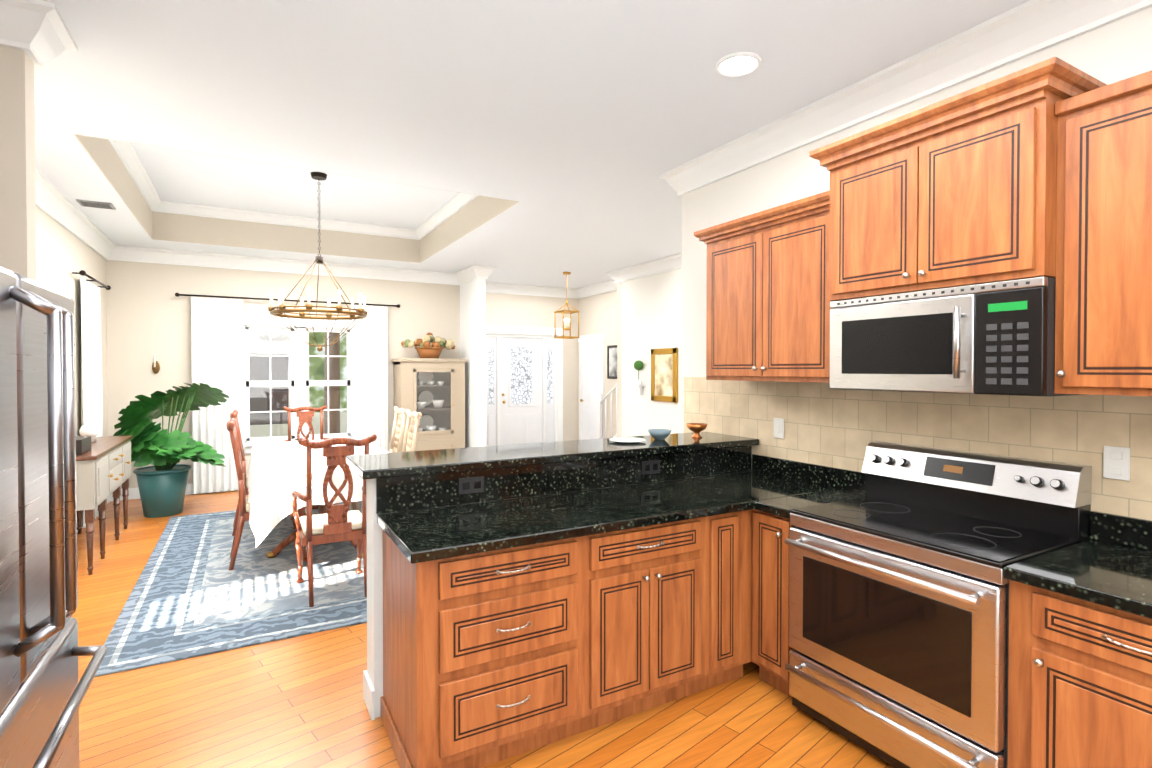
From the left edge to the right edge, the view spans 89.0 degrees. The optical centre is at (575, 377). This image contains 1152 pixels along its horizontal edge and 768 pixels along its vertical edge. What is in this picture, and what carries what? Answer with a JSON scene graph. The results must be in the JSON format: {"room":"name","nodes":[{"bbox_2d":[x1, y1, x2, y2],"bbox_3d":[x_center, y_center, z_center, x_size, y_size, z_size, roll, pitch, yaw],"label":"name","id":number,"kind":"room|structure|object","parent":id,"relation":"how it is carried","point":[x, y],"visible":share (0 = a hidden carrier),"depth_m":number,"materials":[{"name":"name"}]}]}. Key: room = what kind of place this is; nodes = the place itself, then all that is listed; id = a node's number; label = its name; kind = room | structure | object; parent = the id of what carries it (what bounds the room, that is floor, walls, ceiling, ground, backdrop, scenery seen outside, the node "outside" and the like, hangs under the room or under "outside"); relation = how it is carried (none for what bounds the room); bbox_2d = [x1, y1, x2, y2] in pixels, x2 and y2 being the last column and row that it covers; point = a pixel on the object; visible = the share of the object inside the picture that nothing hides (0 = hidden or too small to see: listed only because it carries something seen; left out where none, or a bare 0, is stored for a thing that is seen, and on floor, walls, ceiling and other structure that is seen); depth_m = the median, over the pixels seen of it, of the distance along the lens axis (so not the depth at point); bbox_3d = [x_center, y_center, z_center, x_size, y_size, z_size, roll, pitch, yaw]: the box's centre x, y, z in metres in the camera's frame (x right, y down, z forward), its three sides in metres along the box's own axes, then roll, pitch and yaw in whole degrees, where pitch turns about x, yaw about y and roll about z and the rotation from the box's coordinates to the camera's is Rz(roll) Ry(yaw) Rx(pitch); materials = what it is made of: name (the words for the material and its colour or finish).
{"room":"dining room and kitchen","nodes":[
{"label":"dining room and kitchen","id":0,"kind":"room"},
{"bbox_2d":[0,46,36,280],"bbox_3d":[-2.544,0.025,2.271,0.670,3.000,0.120,0,1,-29],"label":"wall","id":1,"kind":"structure","parent":0,"point":[17,190],"depth_m":2.36,"materials":[{"name":"beige paint"}]},
{"bbox_2d":[0,0,71,63],"bbox_3d":[-2.373,-1.394,2.222,0.640,0.160,0.140,0,1,-29],"label":"crown molding","id":2,"kind":"structure","parent":1,"relation":"attached to","point":[38,32],"depth_m":2.33,"materials":[{"name":"white wood"}]},
{"bbox_2d":[32,37,77,67],"bbox_3d":[-2.483,-1.397,2.419,0.640,0.160,0.130,0,1,-29],"label":"crown molding","id":3,"kind":"structure","parent":1,"relation":"attached to","point":[74,47],"depth_m":2.57,"materials":[{"name":"white wood"}]},
{"bbox_2d":[36,206,107,436],"bbox_3d":[-2.763,0.030,1.852,0.120,3.000,11.500,0,1,-29],"label":"wall","id":4,"kind":"structure","parent":0,"point":[62,253],"depth_m":5.63,"materials":[{"name":"beige paint"}]},
{"bbox_2d":[35,169,119,260],"bbox_3d":[-4.138,-1.425,4.541,0.120,0.160,5.430,0,1,-29],"label":"crown molding","id":5,"kind":"structure","parent":4,"relation":"attached to","point":[49,199],"depth_m":5.30,"materials":[{"name":"white wood"}]},
{"bbox_2d":[72,270,110,289],"bbox_3d":[-4.962,-0.990,6.022,0.109,0.052,1.201,0,1,-29],"label":"curtain rod","id":6,"kind":"object","parent":4,"relation":"attached to","point":[83,273],"visible":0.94,"depth_m":5.94,"materials":[{"name":"brown metal"}]},
{"bbox_2d":[81,278,102,527],"bbox_3d":[-4.975,0.245,6.031,0.053,2.420,0.850,0,1,-29],"label":"curtain","id":7,"kind":"object","parent":6,"relation":"hanging from","point":[91,384],"visible":0.71,"depth_m":5.98,"materials":[{"name":"white fabric"}]},
{"bbox_2d":[77,494,110,531],"bbox_3d":[-4.183,1.430,4.553,0.016,0.130,5.430,0,1,-29],"label":"baseboard","id":8,"kind":"structure","parent":4,"relation":"attached to","point":[109,497],"depth_m":6.84,"materials":[{"name":"white"}]},
{"bbox_2d":[106,260,459,488],"bbox_3d":[-3.727,-0.050,7.967,4.400,3.000,0.120,0,1,-29],"label":"wall","id":9,"kind":"structure","parent":0,"point":[148,314],"depth_m":7.29,"materials":[{"name":"beige paint"}]},
{"bbox_2d":[152,354,159,373],"bbox_3d":[-5.071,-0.158,7.069,0.074,0.240,0.132,0,1,-29],"label":"sconce","id":10,"kind":"object","parent":9,"relation":"attached to","point":[155,367],"visible":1,"depth_m":7.10,"materials":[{"name":"brown metal"}]},
{"bbox_2d":[111,483,229,500],"bbox_3d":[-3.629,1.385,7.963,4.250,0.130,0.016,0,1,-29],"label":"baseboard","id":11,"kind":"structure","parent":9,"relation":"attached to","point":[133,493],"depth_m":7.04,"materials":[{"name":"white wood"}]},
{"bbox_2d":[175,293,399,307],"bbox_3d":[-3.716,-1.013,7.811,2.688,0.052,0.110,0,1,-29],"label":"curtain rod","id":12,"kind":"object","parent":9,"relation":"attached to","point":[178,295],"visible":1,"depth_m":7.60,"materials":[{"name":"brown metal"}]},
{"bbox_2d":[191,297,244,493],"bbox_3d":[-4.482,0.228,7.354,0.560,2.420,0.084,0,1,-29],"label":"curtain","id":13,"kind":"object","parent":12,"relation":"hanging from","point":[217,343],"visible":0.85,"depth_m":7.35,"materials":[{"name":"white fabric"}]},
{"bbox_2d":[352,306,387,451],"bbox_3d":[-2.894,0.216,8.242,0.480,2.420,0.084,0,1,-29],"label":"curtain","id":14,"kind":"object","parent":12,"relation":"hanging from","point":[369,375],"visible":0.73,"depth_m":8.24,"materials":[{"name":"white fabric"}]},
{"bbox_2d":[120,246,461,284],"bbox_3d":[-3.551,-1.469,7.909,4.130,0.160,0.120,0,1,-29],"label":"crown molding","id":15,"kind":"structure","parent":9,"relation":"attached to","point":[127,253],"depth_m":7.68,"materials":[{"name":"white paint"}]},
{"bbox_2d":[244,316,351,452],"bbox_3d":[-3.730,0.095,7.933,1.560,1.770,0.180,0,1,-29],"label":"dining window","id":16,"kind":"structure","parent":9,"relation":"in","point":[299,382],"depth_m":7.90,"materials":[{"name":"white wood"}]},
{"bbox_2d":[460,278,485,447],"bbox_3d":[-1.676,-0.063,8.929,0.120,3.000,1.400,0,1,-29],"label":"wall","id":17,"kind":"structure","parent":0,"point":[473,322],"depth_m":8.41,"materials":[{"name":"white paint"}]},
{"bbox_2d":[452,265,483,283],"bbox_3d":[-1.569,-1.477,8.483,0.130,0.160,0.790,0,1,-29],"label":"crown molding","id":18,"kind":"structure","parent":17,"relation":"attached to","point":[472,272],"depth_m":8.42,"materials":[{"name":"white"}]},
{"bbox_2d":[484,266,496,283],"bbox_3d":[-1.519,-1.482,8.855,0.140,0.160,1.390,0,1,-29],"label":"crown molding","id":19,"kind":"structure","parent":17,"relation":"attached to","point":[488,270],"depth_m":8.27,"materials":[{"name":"white"}]},
{"bbox_2d":[71,490,893,767],"bbox_3d":[0.112,1.535,3.821,7.040,0.060,12.340,0,1,-29],"label":"floor","id":20,"kind":"structure","parent":0,"point":[296,702],"depth_m":2.63,"materials":[{"name":"brown wood"}]},
{"bbox_2d":[0,266,106,767],"bbox_3d":[-1.475,0.661,1.027,0.916,1.760,0.910,0,1,-29],"label":"fridge","id":21,"kind":"object","parent":20,"relation":"on","point":[43,690],"visible":1,"depth_m":1.23,"materials":[{"name":"grey metal"}]},
{"bbox_2d":[76,435,132,574],"bbox_3d":[-4.168,1.037,5.003,0.481,0.905,1.590,0,1,-29],"label":"sideboard","id":22,"kind":"object","parent":20,"relation":"on","point":[103,468],"visible":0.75,"depth_m":4.79,"materials":[{"name":"beige paint"}]},
{"bbox_2d":[76,420,98,454],"bbox_3d":[-4.120,0.488,4.862,0.240,0.194,1.070,0,1,-29],"label":"decor","id":23,"kind":"object","parent":22,"relation":"on","point":[89,431],"visible":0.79,"depth_m":5.19,"materials":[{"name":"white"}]},
{"bbox_2d":[113,382,228,517],"bbox_3d":[-4.451,0.765,6.494,1.063,1.408,1.177,0,1,-29],"label":"monstera plant","id":24,"kind":"object","parent":20,"relation":"on","point":[162,483],"visible":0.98,"depth_m":6.23,"materials":[{"name":"green plant"}]},
{"bbox_2d":[94,501,366,676],"bbox_3d":[-2.150,1.480,5.214,2.750,0.012,3.660,0,1,-29],"label":"area rug","id":25,"kind":"object","parent":20,"relation":"on","point":[191,595],"visible":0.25,"depth_m":4.00,"materials":[{"name":"blue fabric"}]},
{"bbox_2d":[230,410,295,535],"bbox_3d":[-3.031,0.904,5.722,0.581,1.157,0.488,0,1,-29],"label":"dining chair","id":26,"kind":"object","parent":25,"relation":"on","point":[234,414],"visible":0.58,"depth_m":5.46,"materials":[{"name":"brown wood"}]},
{"bbox_2d":[227,418,306,569],"bbox_3d":[-2.510,0.916,4.788,0.581,1.157,0.488,0,1,-29],"label":"dining chair","id":27,"kind":"object","parent":25,"relation":"on","point":[244,510],"visible":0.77,"depth_m":4.53,"materials":[{"name":"brown wood"}]},
{"bbox_2d":[248,438,388,557],"bbox_3d":[-2.395,1.099,5.536,1.224,0.762,2.374,0,1,-29],"label":"dining table","id":28,"kind":"object","parent":25,"relation":"on","point":[276,473],"visible":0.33,"depth_m":4.52,"materials":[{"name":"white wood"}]},
{"bbox_2d":[291,434,376,606],"bbox_3d":[-1.701,0.945,4.126,0.535,1.117,0.581,0,1,-29],"label":"chair","id":29,"kind":"object","parent":25,"relation":"on","point":[338,522],"visible":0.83,"depth_m":3.94,"materials":[{"name":"brown wood"}]},
{"bbox_2d":[348,406,406,510],"bbox_3d":[-2.065,0.900,6.056,0.581,1.157,0.488,0,1,-29],"label":"dining chair","id":30,"kind":"object","parent":25,"relation":"on","point":[396,438],"visible":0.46,"depth_m":6.18,"materials":[{"name":"brown wood"}]},
{"bbox_2d":[353,409,421,513],"bbox_3d":[-1.797,0.906,5.575,0.581,1.157,0.488,0,1,-29],"label":"dining chair","id":31,"kind":"object","parent":25,"relation":"on","point":[410,441],"visible":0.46,"depth_m":5.66,"materials":[{"name":"brown wood"}]},
{"bbox_2d":[283,405,329,441],"bbox_3d":[-3.165,0.909,6.911,0.535,1.117,0.581,0,1,-29],"label":"dining chair","id":32,"kind":"object","parent":20,"relation":"on","point":[305,416],"visible":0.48,"depth_m":7.11,"materials":[{"name":"brown wood"}]},
{"bbox_2d":[391,358,466,451],"bbox_3d":[-2.114,0.588,8.490,0.980,1.710,0.511,0,1,-29],"label":"china cabinet","id":33,"kind":"object","parent":20,"relation":"on","point":[432,390],"visible":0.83,"depth_m":8.41,"materials":[{"name":"beige paint"}]},
{"bbox_2d":[401,333,454,357],"bbox_3d":[-2.134,-0.457,8.491,0.820,0.377,0.425,0,1,-29],"label":"flower basket","id":34,"kind":"object","parent":33,"relation":"on","point":[430,345],"visible":1,"depth_m":8.38,"materials":[{"name":"brown wicker"}]},
{"bbox_2d":[378,528,589,767],"bbox_3d":[-0.413,1.084,2.525,0.689,0.875,0.619,0,1,-29],"label":"base cabinet","id":35,"kind":"object","parent":20,"relation":"on","point":[530,596],"depth_m":2.27,"materials":[{"name":"brown wood"}]},
{"bbox_2d":[346,432,758,479],"bbox_3d":[-0.006,0.411,3.313,2.364,0.040,0.505,0,1,-29],"label":"countertop","id":36,"kind":"structure","parent":35,"relation":"on","point":[382,466],"depth_m":3.04,"materials":[{"name":"black stone"}]},
{"bbox_2d":[609,437,645,442],"bbox_3d":[0.309,0.380,3.514,0.220,0.016,0.220,0,1,-29],"label":"plate","id":37,"kind":"object","parent":36,"relation":"on","point":[626,439],"visible":1,"depth_m":3.54,"materials":[{"name":"white ceramic"}]},
{"bbox_2d":[648,429,671,439],"bbox_3d":[0.518,0.358,3.631,0.150,0.058,0.150,0,1,-29],"label":"bowl","id":38,"kind":"object","parent":36,"relation":"on","point":[659,434],"visible":1,"depth_m":3.59,"materials":[{"name":"blue ceramic"}]},
{"bbox_2d":[686,423,707,437],"bbox_3d":[0.773,0.343,3.750,0.140,0.085,0.140,0,1,-29],"label":"copper bowl","id":39,"kind":"object","parent":36,"relation":"on","point":[696,428],"visible":1,"depth_m":3.72,"materials":[{"name":"brown metal"}]},
{"bbox_2d":[378,472,829,563],"bbox_3d":[0.276,0.622,2.878,2.298,0.040,0.625,0,1,-29],"label":"countertop","id":40,"kind":"structure","parent":35,"relation":"on","point":[451,531],"depth_m":2.62,"materials":[{"name":"black stone"}]},
{"bbox_2d":[597,384,616,438],"bbox_3d":[0.650,0.611,9.469,0.074,1.639,1.090,0,1,-29],"label":"railing","id":41,"kind":"object","parent":20,"relation":"on","point":[600,400],"visible":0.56,"depth_m":9.81,"materials":[{"name":"white paint"}]},
{"bbox_2d":[590,516,713,728],"bbox_3d":[0.176,1.080,2.854,0.660,0.875,0.619,0,1,-29],"label":"base cabinet","id":42,"kind":"object","parent":20,"relation":"on","point":[652,589],"depth_m":2.59,"materials":[{"name":"brown wood"}]},
{"bbox_2d":[710,512,753,687],"bbox_3d":[0.599,1.077,3.091,0.309,0.875,0.619,0,1,-29],"label":"base cabinet","id":43,"kind":"object","parent":20,"relation":"on","point":[734,533],"depth_m":2.83,"materials":[{"name":"brown wood"}]},
{"bbox_2d":[754,488,866,519],"bbox_3d":[1.199,0.622,2.914,0.651,0.040,0.212,0,1,-29],"label":"countertop","id":44,"kind":"structure","parent":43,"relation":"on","point":[781,505],"depth_m":2.86,"materials":[{"name":"black stone"}]},
{"bbox_2d":[750,512,795,697],"bbox_3d":[1.194,1.079,2.946,0.635,0.875,0.262,0,1,-29],"label":"base cabinet","id":45,"kind":"object","parent":20,"relation":"on","point":[770,648],"depth_m":2.79,"materials":[{"name":"brown wood"}]},
{"bbox_2d":[785,441,1091,767],"bbox_3d":[1.427,0.928,2.428,0.724,1.190,0.860,0,1,-29],"label":"range","id":46,"kind":"object","parent":20,"relation":"on","point":[899,617],"visible":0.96,"depth_m":2.27,"materials":[{"name":"grey metal"}]},
{"bbox_2d":[1008,580,1151,767],"bbox_3d":[1.828,1.094,1.811,0.635,0.875,0.607,0,1,-29],"label":"base cabinet","id":47,"kind":"object","parent":20,"relation":"on","point":[1080,675],"depth_m":1.76,"materials":[{"name":"brown wood"}]},
{"bbox_2d":[1004,540,1151,619],"bbox_3d":[2.470,0.651,0.640,0.651,0.040,3.267,0,1,-29],"label":"countertop","id":48,"kind":"structure","parent":47,"relation":"on","point":[1116,577],"depth_m":1.84,"materials":[{"name":"black stone"}]},
{"bbox_2d":[34,0,1028,288],"bbox_3d":[0.112,-1.755,3.777,7.040,0.520,12.340,0,1,-29],"label":"ceiling","id":49,"kind":"structure","parent":0,"point":[558,138],"depth_m":3.26,"materials":[{"name":"white paint"}]},
{"bbox_2d":[76,199,115,209],"bbox_3d":[-4.189,-1.506,5.124,0.240,0.014,0.200,0,1,-29],"label":"ceiling vent","id":50,"kind":"object","parent":49,"relation":"in","point":[94,204],"visible":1,"depth_m":5.10,"materials":[{"name":"grey metal"}]},
{"bbox_2d":[108,139,163,212],"bbox_3d":[-3.856,-1.877,5.082,0.090,0.110,3.334,0,1,-29],"label":"crown molding","id":51,"kind":"structure","parent":49,"relation":"attached to","point":[128,157],"depth_m":5.39,"materials":[{"name":"white"}]},
{"bbox_2d":[164,201,411,238],"bbox_3d":[-3.389,-1.905,7.200,2.730,0.110,0.090,0,1,-29],"label":"crown molding","id":52,"kind":"structure","parent":49,"relation":"attached to","point":[169,207],"depth_m":7.10,"materials":[{"name":"white"}]},
{"bbox_2d":[268,172,367,351],"bbox_3d":[-2.456,-1.091,5.616,0.877,1.694,0.852,0,1,-29],"label":"dining chandelier","id":53,"kind":"object","parent":49,"relation":"hanging from","point":[280,310],"visible":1,"depth_m":5.57,"materials":[{"name":"brown metal"}]},
{"bbox_2d":[412,193,478,239],"bbox_3d":[-1.346,-1.896,6.483,0.090,0.110,3.334,0,1,-29],"label":"crown molding","id":54,"kind":"structure","parent":49,"relation":"attached to","point":[460,200],"depth_m":6.82,"materials":[{"name":"white wood"}]},
{"bbox_2d":[554,272,579,338],"bbox_3d":[-0.137,-1.070,8.745,0.280,0.979,0.280,0,1,-29],"label":"lantern pendant light","id":55,"kind":"object","parent":49,"relation":"hanging from","point":[568,311],"visible":1,"depth_m":8.72,"materials":[{"name":"gold metal"}]},
{"bbox_2d":[715,52,761,76],"bbox_3d":[0.767,-1.478,2.772,0.214,0.021,0.214,0,1,-29],"label":"recessed light","id":56,"kind":"object","parent":49,"relation":"in","point":[737,64],"visible":1,"depth_m":2.77,"materials":[{"name":"white paint"}]},
{"bbox_2d":[486,293,577,440],"bbox_3d":[-1.043,-0.079,10.153,2.420,3.000,0.120,0,1,-29],"label":"wall","id":57,"kind":"structure","parent":0,"point":[518,310],"depth_m":10.44,"materials":[{"name":"beige paint"}]},
{"bbox_2d":[486,325,562,445],"bbox_3d":[-0.951,0.276,10.188,1.610,2.290,0.157,0,1,-29],"label":"door frame","id":58,"kind":"structure","parent":57,"relation":"attached to","point":[524,386],"depth_m":10.19,"materials":[{"name":"white wood"}]},
{"bbox_2d":[486,282,575,298],"bbox_3d":[-0.932,-1.498,10.059,2.300,0.160,0.120,0,1,-29],"label":"crown molding","id":59,"kind":"structure","parent":57,"relation":"attached to","point":[503,288],"depth_m":10.13,"materials":[{"name":"white"}]},
{"bbox_2d":[578,291,616,439],"bbox_3d":[0.549,-0.076,9.908,0.120,3.000,2.100,0,1,-29],"label":"wall","id":60,"kind":"structure","parent":0,"point":[598,314],"depth_m":9.89,"materials":[{"name":"beige paint"}]},
{"bbox_2d":[578,333,604,439],"bbox_3d":[0.235,0.340,10.266,0.084,2.160,0.880,0,1,-29],"label":"door","id":61,"kind":"structure","parent":60,"relation":"attached to","point":[591,367],"depth_m":10.29,"materials":[{"name":"white wood"}]},
{"bbox_2d":[576,282,616,298],"bbox_3d":[0.501,-1.493,9.720,0.130,0.160,1.850,0,1,-29],"label":"crown molding","id":62,"kind":"structure","parent":60,"relation":"attached to","point":[599,288],"depth_m":10.03,"materials":[{"name":"white"}]},
{"bbox_2d":[607,345,616,378],"bbox_3d":[0.641,-0.246,9.591,0.024,0.550,0.460,0,1,-29],"label":"picture frame","id":63,"kind":"object","parent":60,"relation":"attached to","point":[611,361],"visible":0.56,"depth_m":9.66,"materials":[{"name":"black wood"}]},
{"bbox_2d":[617,282,621,436],"bbox_3d":[0.894,-0.061,8.830,0.570,3.000,0.120,0,1,-29],"label":"wall","id":64,"kind":"structure","parent":0,"point":[619,359],"depth_m":8.69,"materials":[{"name":"beige paint"}]},
{"bbox_2d":[622,268,681,436],"bbox_3d":[1.653,-0.037,7.009,0.120,3.000,3.800,0,1,-29],"label":"wall","id":65,"kind":"structure","parent":0,"point":[651,311],"depth_m":8.07,"materials":[{"name":"white paint"}]},
{"bbox_2d":[632,360,645,394],"bbox_3d":[0.871,0.007,8.153,0.140,0.480,0.160,0,1,-29],"label":"topiary","id":66,"kind":"object","parent":65,"relation":"attached to","point":[638,365],"visible":1,"depth_m":8.12,"materials":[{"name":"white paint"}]},
{"bbox_2d":[604,252,681,283],"bbox_3d":[1.498,-1.458,7.041,0.140,0.160,4.040,0,1,-29],"label":"crown molding","id":67,"kind":"structure","parent":65,"relation":"attached to","point":[672,262],"depth_m":7.97,"materials":[{"name":"white"}]},
{"bbox_2d":[651,348,677,402],"bbox_3d":[1.161,-0.027,7.731,0.034,0.700,0.540,0,1,-29],"label":"picture frame","id":68,"kind":"object","parent":65,"relation":"attached to","point":[664,374],"visible":1,"depth_m":7.71,"materials":[{"name":"gold"}]},
{"bbox_2d":[681,6,1151,432],"bbox_3d":[2.345,0.033,1.669,0.120,3.000,6.200,0,1,-29],"label":"wall","id":69,"kind":"structure","parent":0,"point":[1115,51],"depth_m":3.46,"materials":[{"name":"white paint"}]},
{"bbox_2d":[374,448,751,515],"bbox_3d":[0.109,0.516,3.153,2.276,0.165,0.020,0,1,-29],"label":"backsplash","id":70,"kind":"structure","parent":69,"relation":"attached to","point":[403,493],"depth_m":3.00,"materials":[{"name":"black stone"}]},
{"bbox_2d":[459,476,483,493],"bbox_3d":[-0.498,0.516,2.797,0.124,0.075,0.008,0,1,-29],"label":"outlet","id":71,"kind":"object","parent":70,"relation":"attached to","point":[471,485],"visible":1,"depth_m":2.79,"materials":[{"name":"black plastic"}]},
{"bbox_2d":[642,460,659,474],"bbox_3d":[0.423,0.509,3.311,0.124,0.075,0.008,0,1,-29],"label":"outlet","id":72,"kind":"object","parent":70,"relation":"attached to","point":[651,467],"visible":1,"depth_m":3.31,"materials":[{"name":"black plastic"}]},
{"bbox_2d":[702,204,831,382],"bbox_3d":[1.167,-0.409,3.296,0.342,0.860,0.939,0,1,-29],"label":"upper cabinet","id":73,"kind":"object","parent":69,"relation":"attached to","point":[767,319],"depth_m":3.17,"materials":[{"name":"brown wood"}]},
{"bbox_2d":[659,0,1151,195],"bbox_3d":[2.211,-1.387,1.644,0.120,0.160,6.320,0,1,-29],"label":"crown molding","id":74,"kind":"structure","parent":69,"relation":"attached to","point":[1031,27],"depth_m":2.74,"materials":[{"name":"white wood"}]},
{"bbox_2d":[684,377,1151,520],"bbox_3d":[2.176,0.331,1.842,0.010,0.600,5.660,0,1,-29],"label":"tile backsplash","id":75,"kind":"structure","parent":69,"relation":"attached to","point":[825,424],"depth_m":2.73,"materials":[{"name":"tile"}]},
{"bbox_2d":[774,418,783,438],"bbox_3d":[1.219,0.308,3.533,0.010,0.120,0.075,0,1,-29],"label":"light switch","id":76,"kind":"object","parent":75,"relation":"attached to","point":[778,427],"visible":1,"depth_m":3.52,"materials":[{"name":"white plastic"}]},
{"bbox_2d":[1103,446,1129,480],"bbox_3d":[1.988,0.317,2.158,0.008,0.120,0.075,0,1,-29],"label":"outlet","id":77,"kind":"object","parent":75,"relation":"attached to","point":[1116,462],"visible":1,"depth_m":2.15,"materials":[{"name":"white plastic"}]},
{"bbox_2d":[822,80,1065,303],"bbox_3d":[1.571,-0.676,2.487,0.422,0.635,0.859,0,1,-29],"label":"upper cabinet","id":78,"kind":"object","parent":69,"relation":"attached to","point":[1042,168],"depth_m":2.28,"materials":[{"name":"brown wood"}]},
{"bbox_2d":[829,276,1089,396],"bbox_3d":[1.556,-0.146,2.486,0.454,0.417,0.856,0,1,-29],"label":"microwave","id":79,"kind":"object","parent":78,"relation":"attached to","point":[994,338],"visible":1,"depth_m":2.29,"materials":[{"name":"grey metal"}]},
{"bbox_2d":[750,452,1151,551],"bbox_3d":[2.330,0.567,1.536,0.020,0.105,4.970,0,1,-29],"label":"backsplash","id":80,"kind":"structure","parent":69,"relation":"attached to","point":[1136,532],"depth_m":3.06,"materials":[{"name":"black stone"}]},
{"bbox_2d":[1054,70,1151,395],"bbox_3d":[1.962,-0.448,1.871,0.342,1.015,0.599,0,1,-29],"label":"upper cabinet","id":81,"kind":"object","parent":69,"relation":"attached to","point":[1103,202],"depth_m":1.93,"materials":[{"name":"brown wood"}]},
{"label":"outside","id":82,"kind":"structure","parent":0,"visible":0},
{"bbox_2d":[250,412,346,437],"bbox_3d":[-3.674,1.382,16.956,42.000,0.001,14.270,0,1,-29],"label":"ground","id":83,"kind":"structure","parent":82,"point":[266,429],"depth_m":15.92,"materials":[{"name":"grey"}]},
{"bbox_2d":[249,330,290,424],"bbox_3d":[-12.130,-0.468,16.945,7.850,3.600,4.600,0,1,-29],"label":"house","id":84,"kind":"structure","parent":83,"relation":"on","point":[285,368],"depth_m":16.56,"materials":[{"name":"white"}]},
{"bbox_2d":[323,332,339,433],"bbox_3d":[-3.509,-1.931,12.639,5.333,6.642,3.442,0,1,-29],"label":"tree","id":85,"kind":"object","parent":83,"relation":"on","point":[335,400],"depth_m":11.25,"materials":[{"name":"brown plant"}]},
{"bbox_2d":[309,332,516,412],"bbox_3d":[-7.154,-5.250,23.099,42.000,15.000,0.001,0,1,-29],"label":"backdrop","id":86,"kind":"structure","parent":82,"point":[315,396],"depth_m":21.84,"materials":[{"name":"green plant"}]}
]}

